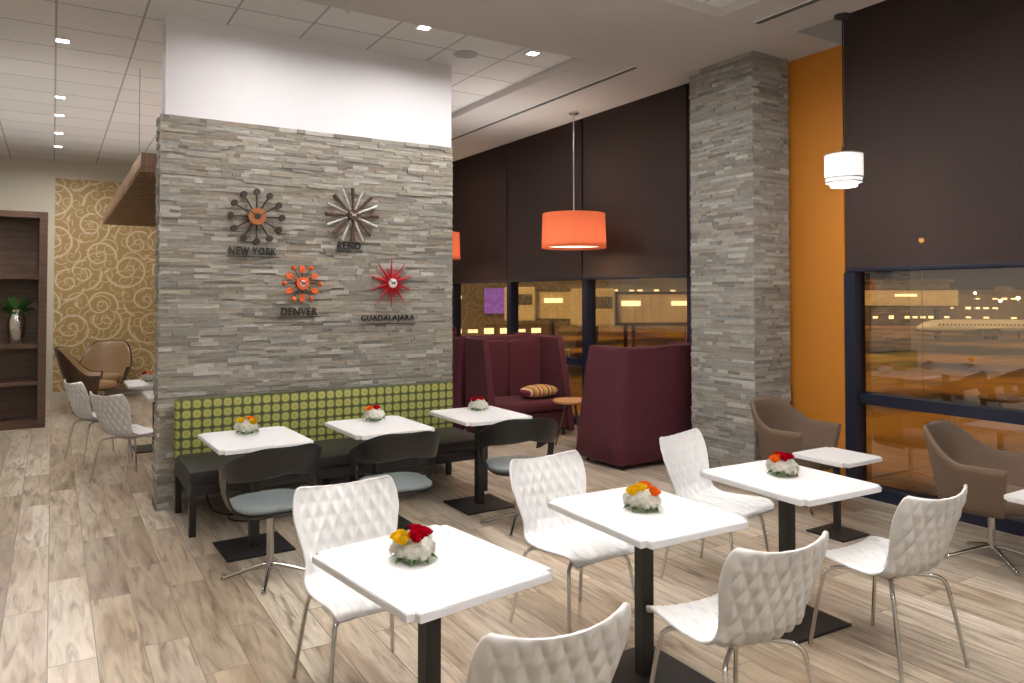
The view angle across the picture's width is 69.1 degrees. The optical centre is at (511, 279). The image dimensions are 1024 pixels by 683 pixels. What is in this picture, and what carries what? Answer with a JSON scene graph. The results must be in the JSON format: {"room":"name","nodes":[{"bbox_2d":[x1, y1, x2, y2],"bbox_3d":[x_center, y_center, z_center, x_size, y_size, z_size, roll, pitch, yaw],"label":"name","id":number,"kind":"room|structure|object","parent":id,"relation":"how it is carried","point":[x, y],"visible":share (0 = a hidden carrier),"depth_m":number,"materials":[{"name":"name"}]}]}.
{"room":"airport lounge","nodes":[
{"label":"airport lounge","id":0,"kind":"room"},
{"bbox_2d":[0,156,155,397],"bbox_3d":[-7.138,-0.178,12.868,10.770,4.340,0.215,1,-2,-32],"label":"wall","id":1,"kind":"structure","parent":0,"point":[104,276],"depth_m":12.68,"materials":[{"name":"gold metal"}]},
{"bbox_2d":[52,388,152,397],"bbox_3d":[-5.695,1.958,13.575,4.580,0.100,0.014,1,-2,-32],"label":"baseboard","id":2,"kind":"structure","parent":1,"relation":"attached to","point":[117,390],"depth_m":12.85,"materials":[{"name":"beige paint"}]},
{"bbox_2d":[0,0,572,166],"bbox_3d":[-5.409,-2.097,8.521,8.700,0.030,9.100,1,-2,-32],"label":"ceiling","id":3,"kind":"structure","parent":0,"point":[113,55],"depth_m":7.07,"materials":[{"name":"tile"}]},
{"bbox_2d":[54,95,65,98],"bbox_3d":[-5.160,-2.080,8.498,0.120,0.012,0.120,1,-2,-32],"label":"recessed light","id":4,"kind":"object","parent":3,"relation":"in","point":[55,96],"visible":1,"depth_m":8.50,"materials":[{"name":"white"}]},
{"bbox_2d":[55,37,70,43],"bbox_3d":[-3.998,-2.122,6.619,0.120,0.012,0.120,1,-2,-32],"label":"recessed light","id":5,"kind":"object","parent":3,"relation":"in","point":[59,40],"visible":1,"depth_m":6.62,"materials":[{"name":"white"}]},
{"bbox_2d":[103,93,156,226],"bbox_3d":[-3.549,-1.453,9.245,2.400,1.225,5.500,1,-2,-32],"label":"canopy","id":6,"kind":"object","parent":3,"relation":"hanging from","point":[133,203],"visible":0.29,"depth_m":8.12,"materials":[{"name":"brown wood"}]},
{"bbox_2d":[415,25,431,30],"bbox_3d":[-0.741,-2.130,6.292,0.120,0.012,0.120,1,-2,-32],"label":"recessed light","id":7,"kind":"object","parent":3,"relation":"in","point":[418,27],"visible":0.57,"depth_m":6.32,"materials":[{"name":"white"}]},
{"bbox_2d":[453,50,477,58],"bbox_3d":[-0.436,-2.111,6.997,0.240,0.012,0.240,1,-2,-32],"label":"ceiling speaker","id":8,"kind":"object","parent":3,"relation":"attached to","point":[466,54],"visible":1,"depth_m":6.97},
{"bbox_2d":[524,50,541,56],"bbox_3d":[0.196,-2.115,6.964,0.120,0.012,0.120,1,-2,-32],"label":"recessed light","id":9,"kind":"object","parent":3,"relation":"in","point":[531,52],"visible":1,"depth_m":6.97,"materials":[{"name":"white"}]},
{"bbox_2d":[161,14,450,361],"bbox_3d":[-1.760,-0.135,6.722,2.595,3.975,0.240,1,-2,-32],"label":"wall","id":10,"kind":"structure","parent":0,"point":[211,70],"depth_m":6.55,"materials":[{"name":"white paint"}]},
{"bbox_2d":[152,114,452,510],"bbox_3d":[-1.753,0.272,6.702,2.658,3.159,0.264,1,-2,-32],"label":"stone wall","id":11,"kind":"structure","parent":10,"relation":"attached to","point":[203,165],"depth_m":6.46,"materials":[{"name":"stone"}]},
{"bbox_2d":[226,246,278,257],"bbox_3d":[-2.186,-0.229,6.285,0.428,0.085,0.012,1,-2,-32],"label":"name sign","id":12,"kind":"object","parent":11,"relation":"attached to","point":[230,248],"visible":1,"depth_m":6.28,"materials":[{"name":"black"}]},
{"bbox_2d":[227,188,285,244],"bbox_3d":[-2.151,-0.528,6.274,0.474,0.474,0.075,1,-2,-32],"label":"wall clock","id":13,"kind":"object","parent":11,"relation":"attached to","point":[256,216],"visible":1,"depth_m":6.26,"materials":[{"name":"orange metal"}]},
{"bbox_2d":[279,307,319,317],"bbox_3d":[-1.852,0.291,6.479,0.354,0.085,0.012,1,-2,-32],"label":"name sign","id":14,"kind":"object","parent":11,"relation":"attached to","point":[313,308],"visible":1,"depth_m":6.47,"materials":[{"name":"black"}]},
{"bbox_2d":[282,265,321,301],"bbox_3d":[-1.819,0.037,6.466,0.352,0.318,0.075,1,-2,-32],"label":"wall clock","id":15,"kind":"object","parent":11,"relation":"attached to","point":[302,283],"visible":1,"depth_m":6.46,"materials":[{"name":"orange"}]},
{"bbox_2d":[299,280,309,286],"bbox_3d":[-1.795,0.034,6.446,0.112,0.065,0.015,1,-2,-32],"label":"clock","id":16,"kind":"object","parent":15,"relation":"on","point":[302,283],"depth_m":6.44,"materials":[{"name":"white"}]},
{"bbox_2d":[335,242,362,251],"bbox_3d":[-1.472,-0.294,6.727,0.255,0.085,0.012,1,-2,-32],"label":"name sign","id":17,"kind":"object","parent":11,"relation":"attached to","point":[349,244],"visible":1,"depth_m":6.72,"materials":[{"name":"black"}]},
{"bbox_2d":[325,188,378,241],"bbox_3d":[-1.436,-0.578,6.717,0.490,0.490,0.075,1,-2,-32],"label":"wall clock","id":18,"kind":"object","parent":11,"relation":"attached to","point":[352,215],"visible":1,"depth_m":6.71,"materials":[{"name":"brown wood"}]},
{"bbox_2d":[359,315,415,324],"bbox_3d":[-1.149,0.375,6.911,0.565,0.085,0.012,1,-2,-32],"label":"name sign","id":19,"kind":"object","parent":11,"relation":"attached to","point":[406,316],"visible":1,"depth_m":6.90,"materials":[{"name":"black"}]},
{"bbox_2d":[369,259,412,308],"bbox_3d":[-1.113,0.037,6.902,0.476,0.500,0.075,1,-2,-32],"label":"wall clock","id":20,"kind":"object","parent":11,"relation":"attached to","point":[391,283],"visible":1,"depth_m":6.89,"materials":[{"name":"red"}]},
{"bbox_2d":[389,279,398,287],"bbox_3d":[-1.092,0.036,6.880,0.096,0.084,0.015,1,-2,-32],"label":"clock","id":21,"kind":"object","parent":20,"relation":"on","point":[393,283],"depth_m":6.88,"materials":[{"name":"white"}]},
{"bbox_2d":[0,393,1023,682],"bbox_3d":[-2.833,1.933,5.848,10.770,0.200,16.600,1,-2,-32],"label":"floor","id":22,"kind":"structure","parent":0,"point":[98,584],"depth_m":4.20,"materials":[{"name":"brown wood"}]},
{"bbox_2d":[0,210,47,430],"bbox_3d":[-7.173,0.514,9.206,2.400,2.790,0.420,1,-2,-32],"label":"bookshelf","id":23,"kind":"object","parent":22,"relation":"on","point":[23,234],"visible":1,"depth_m":9.78,"materials":[{"name":"brown wood"}]},
{"bbox_2d":[0,294,34,343],"bbox_3d":[-6.419,0.516,9.601,0.458,0.639,0.210,1,-2,-32],"label":"vase","id":24,"kind":"object","parent":23,"relation":"on","point":[16,321],"visible":1,"depth_m":9.57,"materials":[{"name":"silver metal"}]},
{"bbox_2d":[54,347,116,413],"bbox_3d":[-6.305,1.475,11.010,0.831,0.950,0.822,1,-1,-26],"label":"leather lounge chair","id":25,"kind":"object","parent":22,"relation":"on","point":[72,370],"visible":0.66,"depth_m":10.73,"materials":[{"name":"brown leather"}]},
{"bbox_2d":[98,380,116,390],"bbox_3d":[-6.204,1.581,11.057,0.600,0.150,0.520,1,-1,-26],"label":"seat cushion","id":26,"kind":"object","parent":25,"relation":"on","point":[104,385],"depth_m":10.95,"materials":[{"name":"beige leather"}]},
{"bbox_2d":[64,379,133,465],"bbox_3d":[-4.334,1.457,7.765,0.504,0.843,0.582,-1,-2,40],"label":"shell chair","id":27,"kind":"object","parent":22,"relation":"on","point":[77,393],"visible":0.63,"depth_m":7.54,"materials":[{"name":"white plastic"}]},
{"bbox_2d":[79,340,131,395],"bbox_3d":[-6.654,1.501,12.149,0.822,0.950,0.831,0,-1,-13],"label":"leather lounge chair","id":28,"kind":"object","parent":22,"relation":"on","point":[112,357],"visible":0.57,"depth_m":12.38,"materials":[{"name":"brown leather"}]},
{"bbox_2d":[102,373,121,381],"bbox_3d":[-6.628,1.603,12.037,0.520,0.150,0.600,0,-1,-13],"label":"seat cushion","id":29,"kind":"object","parent":28,"relation":"on","point":[117,377],"depth_m":11.95,"materials":[{"name":"beige leather"}]},
{"bbox_2d":[88,391,153,489],"bbox_3d":[-3.526,1.436,6.845,0.504,0.843,0.582,-1,-1,26],"label":"shell chair","id":30,"kind":"object","parent":22,"relation":"on","point":[112,412],"visible":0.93,"depth_m":6.64,"materials":[{"name":"white plastic"}]},
{"bbox_2d":[124,379,154,453],"bbox_3d":[-3.984,1.519,8.320,0.600,0.740,0.720,1,-2,-32],"label":"cafe table","id":31,"kind":"object","parent":22,"relation":"on","point":[131,384],"visible":0.4,"depth_m":8.18,"materials":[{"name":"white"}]},
{"bbox_2d":[140,371,153,381],"bbox_3d":[-4.067,1.089,8.336,0.182,0.119,0.185,0,-1,8],"label":"flower arrangement","id":32,"kind":"object","parent":31,"relation":"on","point":[149,377],"visible":0.87,"depth_m":8.29,"materials":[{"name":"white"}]},
{"bbox_2d":[142,390,153,465],"bbox_3d":[-3.296,1.497,7.359,0.600,0.740,0.720,1,-2,-32],"label":"cafe table","id":33,"kind":"object","parent":22,"relation":"on","point":[148,395],"visible":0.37,"depth_m":7.21,"materials":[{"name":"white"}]},
{"bbox_2d":[206,494,264,521],"bbox_3d":[-2.010,1.708,5.880,0.711,0.251,0.530,1,-2,-32],"label":"power cord","id":34,"kind":"object","parent":22,"relation":"on","point":[232,514],"visible":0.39,"depth_m":5.76,"materials":[{"name":"black plastic"}]},
{"bbox_2d":[198,426,313,562],"bbox_3d":[-1.750,1.445,5.047,0.600,0.740,0.720,1,-2,-33],"label":"cafe table","id":35,"kind":"object","parent":22,"relation":"on","point":[253,545],"visible":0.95,"depth_m":5.00,"materials":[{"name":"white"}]},
{"bbox_2d":[234,416,258,433],"bbox_3d":[-1.851,1.018,5.205,0.185,0.119,0.185,1,-2,-32],"label":"flower arrangement","id":36,"kind":"object","parent":35,"relation":"on","point":[247,426],"visible":1,"depth_m":5.16,"materials":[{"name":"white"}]},
{"bbox_2d":[218,443,321,595],"bbox_3d":[-1.446,1.385,4.487,0.592,0.835,0.555,1,-2,-39],"label":"swivel chair","id":37,"kind":"object","parent":22,"relation":"on","point":[263,464],"visible":0.92,"depth_m":4.33,"materials":[{"name":"black wood"}]},
{"bbox_2d":[174,381,488,537],"bbox_3d":[-1.435,1.398,6.185,2.430,0.885,0.805,1,-2,-32],"label":"bench","id":38,"kind":"object","parent":22,"relation":"on","point":[305,412],"visible":0.69,"depth_m":6.18,"materials":[{"name":"green fabric"}]},
{"bbox_2d":[176,451,248,483],"bbox_3d":[-2.094,1.410,5.710,0.806,0.090,0.688,1,-2,-32],"label":"seat cushion","id":39,"kind":"object","parent":38,"relation":"on","point":[195,467],"depth_m":5.49,"materials":[{"name":"black leather"}]},
{"bbox_2d":[314,437,365,468],"bbox_3d":[-1.405,1.420,6.135,0.806,0.090,0.688,1,-2,-32],"label":"seat cushion","id":40,"kind":"object","parent":38,"relation":"on","point":[335,452],"depth_m":5.91,"materials":[{"name":"black leather"}]},
{"bbox_2d":[433,427,488,453],"bbox_3d":[-0.716,1.429,6.561,0.806,0.090,0.688,1,-2,-32],"label":"seat cushion","id":41,"kind":"object","parent":38,"relation":"on","point":[453,440],"depth_m":6.39,"materials":[{"name":"black leather"}]},
{"bbox_2d":[292,475,398,682],"bbox_3d":[-0.656,1.355,3.258,0.504,0.843,0.582,1,-2,-32],"label":"shell chair","id":42,"kind":"object","parent":22,"relation":"on","point":[325,517],"visible":0.54,"depth_m":3.40,"materials":[{"name":"white plastic"}]},
{"bbox_2d":[325,415,434,529],"bbox_3d":[-0.995,1.456,5.537,0.600,0.740,0.720,1,-2,-33],"label":"cafe table","id":43,"kind":"object","parent":22,"relation":"on","point":[358,429],"visible":0.62,"depth_m":5.47,"materials":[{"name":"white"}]},
{"bbox_2d":[364,405,384,420],"bbox_3d":[-1.059,1.030,5.742,0.183,0.119,0.185,1,-2,-32],"label":"flower arrangement","id":44,"kind":"object","parent":43,"relation":"on","point":[376,413],"visible":1,"depth_m":5.69,"materials":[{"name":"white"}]},
{"bbox_2d":[350,431,439,529],"bbox_3d":[-0.769,1.395,4.939,0.587,0.835,0.555,1,-1,-26],"label":"swivel chair","id":45,"kind":"object","parent":22,"relation":"on","point":[423,445],"visible":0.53,"depth_m":4.76,"materials":[{"name":"plastic"}]},
{"bbox_2d":[312,524,552,682],"bbox_3d":[-0.297,1.391,2.677,0.600,0.740,0.720,1,-2,-40],"label":"cafe table","id":46,"kind":"object","parent":22,"relation":"on","point":[468,571],"visible":0.99,"depth_m":2.60,"materials":[{"name":"white laminate"}]},
{"bbox_2d":[389,524,437,566],"bbox_3d":[-0.357,0.962,2.711,0.185,0.118,0.182,0,-1,18],"label":"flower arrangement","id":47,"kind":"object","parent":46,"relation":"on","point":[415,545],"visible":1,"depth_m":2.66,"materials":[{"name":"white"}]},
{"bbox_2d":[403,558,420,562],"bbox_3d":[-0.358,1.006,2.707,0.092,0.030,0.092,1,-2,-32],"label":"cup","id":48,"kind":"object","parent":47,"relation":"on","point":[408,560],"depth_m":2.67,"materials":[{"name":"ceramic"}]},
{"bbox_2d":[452,327,456,335],"bbox_3d":[-1.460,1.369,11.851,1.179,1.200,0.769,1,-2,-32],"label":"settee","id":49,"kind":"object","parent":22,"relation":"on","point":[454,330],"visible":0.02,"depth_m":12.03,"materials":[{"name":"fabric"}]},
{"bbox_2d":[429,406,531,514],"bbox_3d":[-0.266,1.468,6.069,0.600,0.740,0.720,1,-2,-32],"label":"cafe table","id":50,"kind":"object","parent":22,"relation":"on","point":[480,502],"visible":0.88,"depth_m":6.03,"materials":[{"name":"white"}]},
{"bbox_2d":[468,396,488,410],"bbox_3d":[-0.283,1.042,6.245,0.183,0.119,0.185,1,-2,-32],"label":"flower arrangement","id":51,"kind":"object","parent":50,"relation":"on","point":[479,404],"visible":1,"depth_m":6.19,"materials":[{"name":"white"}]},
{"bbox_2d":[452,282,508,335],"bbox_3d":[-0.481,-0.195,12.128,0.140,4.340,1.870,1,-2,-32],"label":"window","id":52,"kind":"structure","parent":22,"relation":"on","point":[456,303],"depth_m":12.85,"materials":[{"name":"black"}]},
{"bbox_2d":[452,144,506,283],"bbox_3d":[-0.566,-1.136,12.097,0.060,2.400,1.840,1,-2,-32],"label":"roller blind","id":53,"kind":"object","parent":52,"relation":"attached to","point":[479,198],"visible":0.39,"depth_m":11.96,"materials":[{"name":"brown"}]},
{"bbox_2d":[452,332,529,429],"bbox_3d":[-0.361,1.323,9.805,1.179,1.200,0.769,1,-2,-32],"label":"settee","id":54,"kind":"object","parent":22,"relation":"on","point":[458,342],"visible":0.21,"depth_m":9.24,"materials":[{"name":"fabric"}]},
{"bbox_2d":[477,418,557,537],"bbox_3d":[0.048,1.407,5.492,0.587,0.835,0.555,0,-1,-17],"label":"swivel chair","id":55,"kind":"object","parent":22,"relation":"on","point":[542,431],"visible":0.71,"depth_m":5.31,"materials":[{"name":"plastic"}]},
{"bbox_2d":[466,334,573,434],"bbox_3d":[0.082,1.307,9.126,1.179,1.200,0.769,1,-2,-32],"label":"settee","id":56,"kind":"object","parent":22,"relation":"on","point":[497,367],"visible":0.71,"depth_m":9.23,"materials":[{"name":"fabric"}]},
{"bbox_2d":[489,340,507,396],"bbox_3d":[-0.262,1.130,9.224,0.480,0.740,0.070,1,-2,-32],"label":"cushion","id":57,"kind":"object","parent":56,"relation":"on","point":[498,348],"depth_m":9.25,"materials":[{"name":"fabric"}]},
{"bbox_2d":[508,339,540,395],"bbox_3d":[0.152,1.135,9.479,0.480,0.740,0.070,1,-2,-32],"label":"cushion","id":58,"kind":"object","parent":56,"relation":"on","point":[524,355],"depth_m":9.43,"materials":[{"name":"fabric"}]},
{"bbox_2d":[494,395,564,412],"bbox_3d":[0.111,1.521,9.075,0.990,0.150,0.660,1,-2,-32],"label":"seat cushion","id":59,"kind":"object","parent":56,"relation":"on","point":[516,403],"depth_m":8.85,"materials":[{"name":"fabric"}]},
{"bbox_2d":[520,384,557,397],"bbox_3d":[0.327,1.365,9.071,0.480,0.160,0.260,1,-2,-40],"label":"throw cushion","id":60,"kind":"object","parent":56,"relation":"on","point":[538,390],"visible":1,"depth_m":8.96,"materials":[{"name":"fabric"}]},
{"bbox_2d":[509,118,584,424],"bbox_3d":[0.507,-0.231,10.529,0.140,4.340,1.890,1,-2,-32],"label":"window","id":61,"kind":"structure","parent":22,"relation":"on","point":[513,286],"depth_m":9.88,"materials":[{"name":"black"}]},
{"bbox_2d":[507,119,581,281],"bbox_3d":[0.422,-1.172,10.498,0.060,2.400,1.860,1,-2,-32],"label":"roller blind","id":62,"kind":"object","parent":61,"relation":"attached to","point":[539,165],"visible":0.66,"depth_m":10.53,"materials":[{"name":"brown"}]},
{"bbox_2d":[467,602,630,682],"bbox_3d":[0.023,1.331,2.192,0.504,0.843,0.582,1,-1,-27],"label":"shell chair","id":63,"kind":"object","parent":22,"relation":"on","point":[593,654],"visible":1,"depth_m":1.94,"materials":[{"name":"white plastic"}]},
{"bbox_2d":[553,397,581,445],"bbox_3d":[0.683,1.632,8.450,0.440,0.524,0.440,1,-2,-32],"label":"round side table","id":64,"kind":"object","parent":22,"relation":"on","point":[575,401],"visible":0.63,"depth_m":8.40,"materials":[{"name":"brown wood"}]},
{"bbox_2d":[509,450,634,633],"bbox_3d":[0.309,1.368,3.842,0.504,0.843,0.582,1,-2,-35],"label":"shell chair","id":65,"kind":"object","parent":22,"relation":"on","point":[536,481],"visible":0.91,"depth_m":3.94,"materials":[{"name":"white plastic"}]},
{"bbox_2d":[576,341,691,470],"bbox_3d":[1.344,1.277,7.768,1.179,1.200,0.769,1,-2,-32],"label":"settee","id":66,"kind":"object","parent":22,"relation":"on","point":[633,397],"visible":0.86,"depth_m":7.37,"materials":[{"name":"fabric"}]},
{"bbox_2d":[585,83,690,370],"bbox_3d":[1.500,-0.268,8.921,0.140,4.340,1.890,1,-2,-32],"label":"window","id":67,"kind":"structure","parent":22,"relation":"on","point":[590,285],"depth_m":9.63,"materials":[{"name":"black"}]},
{"bbox_2d":[583,83,687,279],"bbox_3d":[1.415,-1.209,8.890,0.060,2.400,1.860,1,-2,-32],"label":"roller blind","id":68,"kind":"object","parent":67,"relation":"attached to","point":[635,152],"visible":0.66,"depth_m":8.75,"materials":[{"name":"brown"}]},
{"bbox_2d":[688,82,690,276],"bbox_3d":[2.056,-1.232,7.853,0.060,2.400,0.520,1,-2,-32],"label":"roller blind","id":69,"kind":"object","parent":67,"relation":"attached to","point":[689,82],"visible":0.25,"depth_m":8.06,"materials":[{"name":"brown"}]},
{"bbox_2d":[547,486,748,682],"bbox_3d":[0.591,1.406,3.331,0.600,0.740,0.720,1,-2,-31],"label":"cafe table","id":70,"kind":"object","parent":22,"relation":"on","point":[680,519],"visible":0.84,"depth_m":3.30,"materials":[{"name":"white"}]},
{"bbox_2d":[622,481,662,512],"bbox_3d":[0.587,0.975,3.352,0.185,0.121,0.182,0,-1,18],"label":"flower arrangement","id":71,"kind":"object","parent":70,"relation":"on","point":[639,496],"visible":1,"depth_m":3.30,"materials":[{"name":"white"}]},
{"bbox_2d":[659,428,773,577],"bbox_3d":[1.222,1.383,4.522,0.582,0.843,0.504,-1,-2,44],"label":"shell chair","id":72,"kind":"object","parent":22,"relation":"on","point":[684,454],"visible":0.84,"depth_m":4.65,"materials":[{"name":"white plastic"}]},
{"bbox_2d":[646,531,828,682],"bbox_3d":[0.858,1.345,2.837,0.504,0.843,0.582,1,-1,-26],"label":"shell chair","id":73,"kind":"object","parent":22,"relation":"on","point":[762,596],"visible":1,"depth_m":2.64,"materials":[{"name":"white plastic"}]},
{"bbox_2d":[700,460,881,643],"bbox_3d":[1.450,1.419,3.920,0.600,0.740,0.720,1,-1,-30],"label":"cafe table","id":74,"kind":"object","parent":22,"relation":"on","point":[811,487],"visible":0.66,"depth_m":3.83,"materials":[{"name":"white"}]},
{"bbox_2d":[765,451,798,475],"bbox_3d":[1.455,0.991,4.004,0.183,0.118,0.185,1,-2,-32],"label":"flower arrangement","id":75,"kind":"object","parent":74,"relation":"on","point":[781,463],"visible":1,"depth_m":3.96,"materials":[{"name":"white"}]},
{"bbox_2d":[750,396,841,516],"bbox_3d":[2.326,1.418,6.054,0.703,0.840,0.692,1,-2,-40],"label":"lounge armchair","id":76,"kind":"object","parent":22,"relation":"on","point":[779,426],"visible":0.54,"depth_m":6.17,"materials":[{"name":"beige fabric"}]},
{"bbox_2d":[802,445,832,470],"bbox_3d":[2.368,1.437,6.004,0.540,0.130,0.560,1,-2,-40],"label":"seat cushion","id":77,"kind":"object","parent":76,"relation":"on","point":[814,465],"depth_m":5.73,"materials":[{"name":"fabric"}]},
{"bbox_2d":[792,447,881,542],"bbox_3d":[2.329,1.541,5.330,0.450,0.560,0.450,1,-2,-32],"label":"side table","id":78,"kind":"object","parent":22,"relation":"on","point":[838,458],"visible":0.91,"depth_m":5.30,"materials":[{"name":"white laminate"}]},
{"bbox_2d":[808,484,969,682],"bbox_3d":[1.779,1.360,3.499,0.504,0.843,0.582,1,-1,-28],"label":"shell chair","id":79,"kind":"object","parent":22,"relation":"on","point":[922,530],"visible":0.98,"depth_m":3.31,"materials":[{"name":"white plastic"}]},
{"bbox_2d":[923,420,1023,576],"bbox_3d":[3.083,1.390,4.829,0.703,0.840,0.692,1,-2,-40],"label":"lounge armchair","id":80,"kind":"object","parent":22,"relation":"on","point":[957,458],"visible":0.84,"depth_m":4.79,"materials":[{"name":"beige fabric"}]},
{"bbox_2d":[1005,484,1023,517],"bbox_3d":[3.124,1.409,4.779,0.540,0.130,0.560,1,-2,-40],"label":"seat cushion","id":81,"kind":"object","parent":80,"relation":"on","point":[1015,510],"depth_m":4.51,"materials":[{"name":"fabric"}]},
{"bbox_2d":[1004,489,1023,504],"bbox_3d":[3.110,1.515,4.180,0.450,0.560,0.450,1,-2,-32],"label":"side table","id":82,"kind":"object","parent":22,"relation":"on","point":[1017,496],"visible":1,"depth_m":4.23,"materials":[{"name":"white"}]},
{"bbox_2d":[301,0,884,161],"bbox_3d":[-2.824,-2.286,5.949,10.390,0.440,16.200,1,-2,-32],"label":"ceiling","id":83,"kind":"structure","parent":0,"point":[668,40],"depth_m":6.38,"materials":[{"name":"grey paint"}]},
{"bbox_2d":[452,232,459,259],"bbox_3d":[-1.188,-1.123,11.542,0.770,1.630,0.770,1,-2,-32],"label":"pendant lamp","id":84,"kind":"object","parent":83,"relation":"hanging from","point":[456,235],"visible":0.16,"depth_m":11.36,"materials":[{"name":"orange fabric"}]},
{"bbox_2d":[451,66,638,140],"bbox_3d":[-0.670,-1.968,10.153,0.070,0.013,7.100,1,-2,-32],"label":"ceiling vent","id":85,"kind":"object","parent":83,"relation":"in","point":[632,67],"visible":0.56,"depth_m":8.31,"materials":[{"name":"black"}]},
{"bbox_2d":[542,111,605,249],"bbox_3d":[0.738,-1.183,8.901,0.770,1.630,0.770,1,-2,-32],"label":"pendant lamp","id":86,"kind":"object","parent":83,"relation":"hanging from","point":[573,229],"visible":1,"depth_m":8.57,"materials":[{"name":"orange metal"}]},
{"bbox_2d":[557,246,595,247],"bbox_3d":[0.738,-0.402,8.883,0.732,0.006,0.732,1,-2,-32],"label":"diffuser","id":87,"kind":"object","parent":86,"relation":"attached to","point":[557,246],"depth_m":9.08,"materials":[{"name":"beige"}]},
{"bbox_2d":[753,0,821,24],"bbox_3d":[2.894,-2.096,4.498,0.070,0.013,3.530,1,-2,-32],"label":"ceiling vent","id":88,"kind":"object","parent":83,"relation":"in","point":[807,3],"visible":1,"depth_m":5.74,"materials":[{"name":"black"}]},
{"bbox_2d":[824,12,863,188],"bbox_3d":[2.587,-1.393,5.816,0.288,1.350,0.288,1,-2,-32],"label":"pendant lamp","id":89,"kind":"object","parent":83,"relation":"hanging from","point":[843,169],"visible":1,"depth_m":5.71,"materials":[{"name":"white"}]},
{"bbox_2d":[695,0,736,7],"bbox_3d":[-0.671,-2.266,1.100,8.960,0.030,5.690,1,-2,-32],"label":"ceiling","id":90,"kind":"structure","parent":0,"point":[718,3],"depth_m":5.77,"materials":[{"name":"paint"}]},
{"bbox_2d":[692,248,786,343],"bbox_3d":[2.162,-0.089,7.093,0.470,3.900,0.750,1,-2,-32],"label":"wall column","id":91,"kind":"structure","parent":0,"point":[719,248],"depth_m":6.85,"materials":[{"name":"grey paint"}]},
{"bbox_2d":[689,51,790,468],"bbox_3d":[2.149,-0.089,7.084,0.501,3.899,0.813,1,-2,-32],"label":"stone column","id":92,"kind":"structure","parent":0,"point":[739,105],"depth_m":6.84,"materials":[{"name":"stone"}]},
{"bbox_2d":[787,45,848,475],"bbox_3d":[2.606,-0.090,7.070,0.140,3.900,1.315,1,-2,-32],"label":"wall","id":93,"kind":"structure","parent":0,"point":[817,216],"depth_m":6.71,"materials":[{"name":"orange paint"}]},
{"bbox_2d":[844,271,1023,520],"bbox_3d":[3.463,-0.341,5.706,0.180,4.340,1.914,1,-2,-32],"label":"window","id":94,"kind":"structure","parent":93,"relation":"in","point":[974,411],"depth_m":6.38,"materials":[{"name":"black"}]},
{"bbox_2d":[844,0,1023,271],"bbox_3d":[3.401,-1.282,5.675,0.060,2.400,1.904,1,-2,-32],"label":"roller blind","id":95,"kind":"object","parent":93,"relation":"attached to","point":[934,89],"visible":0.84,"depth_m":5.82,"materials":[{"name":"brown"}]},
{"bbox_2d":[860,489,1023,536],"bbox_3d":[4.372,1.742,4.054,0.040,0.100,5.570,1,-2,-32],"label":"baseboard","id":96,"kind":"structure","parent":93,"relation":"attached to","point":[1008,525],"depth_m":5.53,"materials":[{"name":"black"}]},
{"label":"outside","id":97,"kind":"structure","parent":0,"visible":0},
{"bbox_2d":[559,325,1023,497],"bbox_3d":[55.415,9.508,163.344,253.850,0.200,380.000,1,-2,-32],"label":"tarmac","id":98,"kind":"structure","parent":97,"point":[955,367],"depth_m":50.80,"materials":[{"name":"asphalt"}]},
{"bbox_2d":[461,281,558,335],"bbox_3d":[-6.667,2.804,79.957,23.000,9.422,9.000,0,-1,-15],"label":"terminal building","id":99,"kind":"structure","parent":98,"relation":"on","point":[482,304],"depth_m":76.79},
{"bbox_2d":[504,287,597,344],"bbox_3d":[4.190,3.951,66.128,9.300,6.500,3.450,0,-1,11],"label":"bridge","id":100,"kind":"structure","parent":98,"relation":"on","point":[534,303],"depth_m":65.10,"materials":[{"name":"paint"}]},
{"bbox_2d":[565,348,571,372],"bbox_3d":[3.253,6.052,54.877,1.500,1.790,2.600,-1,-1,30],"label":"tug","id":101,"kind":"object","parent":98,"relation":"on","point":[569,367],"visible":0.14,"depth_m":55.27,"materials":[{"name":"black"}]},
{"bbox_2d":[570,288,686,346],"bbox_3d":[11.016,3.949,61.630,11.900,6.300,3.450,0,-1,-12],"label":"bridge","id":102,"kind":"structure","parent":98,"relation":"on","point":[613,308],"depth_m":60.42,"materials":[{"name":"paint"}]},
{"bbox_2d":[684,325,685,342],"bbox_3d":[17.440,4.551,74.916,0.400,5.700,0.400,1,-2,-32],"label":"floodlight pole","id":103,"kind":"object","parent":98,"relation":"on","point":[684,325],"visible":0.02,"depth_m":74.84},
{"bbox_2d":[559,275,953,325],"bbox_3d":[25.807,4.032,149.948,121.000,10.142,15.000,0,-1,-3],"label":"terminal building","id":104,"kind":"structure","parent":98,"relation":"on","point":[879,315],"depth_m":145.32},
{"bbox_2d":[865,289,958,333],"bbox_3d":[57.150,4.818,115.356,20.900,7.000,3.450,0,-1,20],"label":"bridge","id":105,"kind":"structure","parent":98,"relation":"on","point":[934,298],"depth_m":112.98,"materials":[{"name":"paint"}]},
{"bbox_2d":[921,270,923,397],"bbox_3d":[22.043,2.192,39.961,0.260,8.830,0.260,1,-2,-32],"label":"floodlight pole","id":106,"kind":"object","parent":98,"relation":"on","point":[921,270],"visible":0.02,"depth_m":39.93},
{"bbox_2d":[916,319,1023,339],"bbox_3d":[63.136,5.520,97.785,18.720,4.800,16.800,0,-1,8],"label":"airliner","id":107,"kind":"object","parent":98,"relation":"on","point":[988,328],"visible":0.99,"depth_m":97.42,"materials":[{"name":"paint"}]},
{"bbox_2d":[950,286,1023,319],"bbox_3d":[99.355,5.309,164.923,171.000,8.267,16.000,-1,-2,38],"label":"terminal building","id":108,"kind":"structure","parent":98,"relation":"on","point":[987,301],"depth_m":155.30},
{"bbox_2d":[1016,297,1019,338],"bbox_3d":[68.011,5.168,99.909,0.400,5.600,0.400,1,-2,-32],"label":"floodlight pole","id":109,"kind":"object","parent":98,"relation":"on","point":[1017,298],"visible":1,"depth_m":99.86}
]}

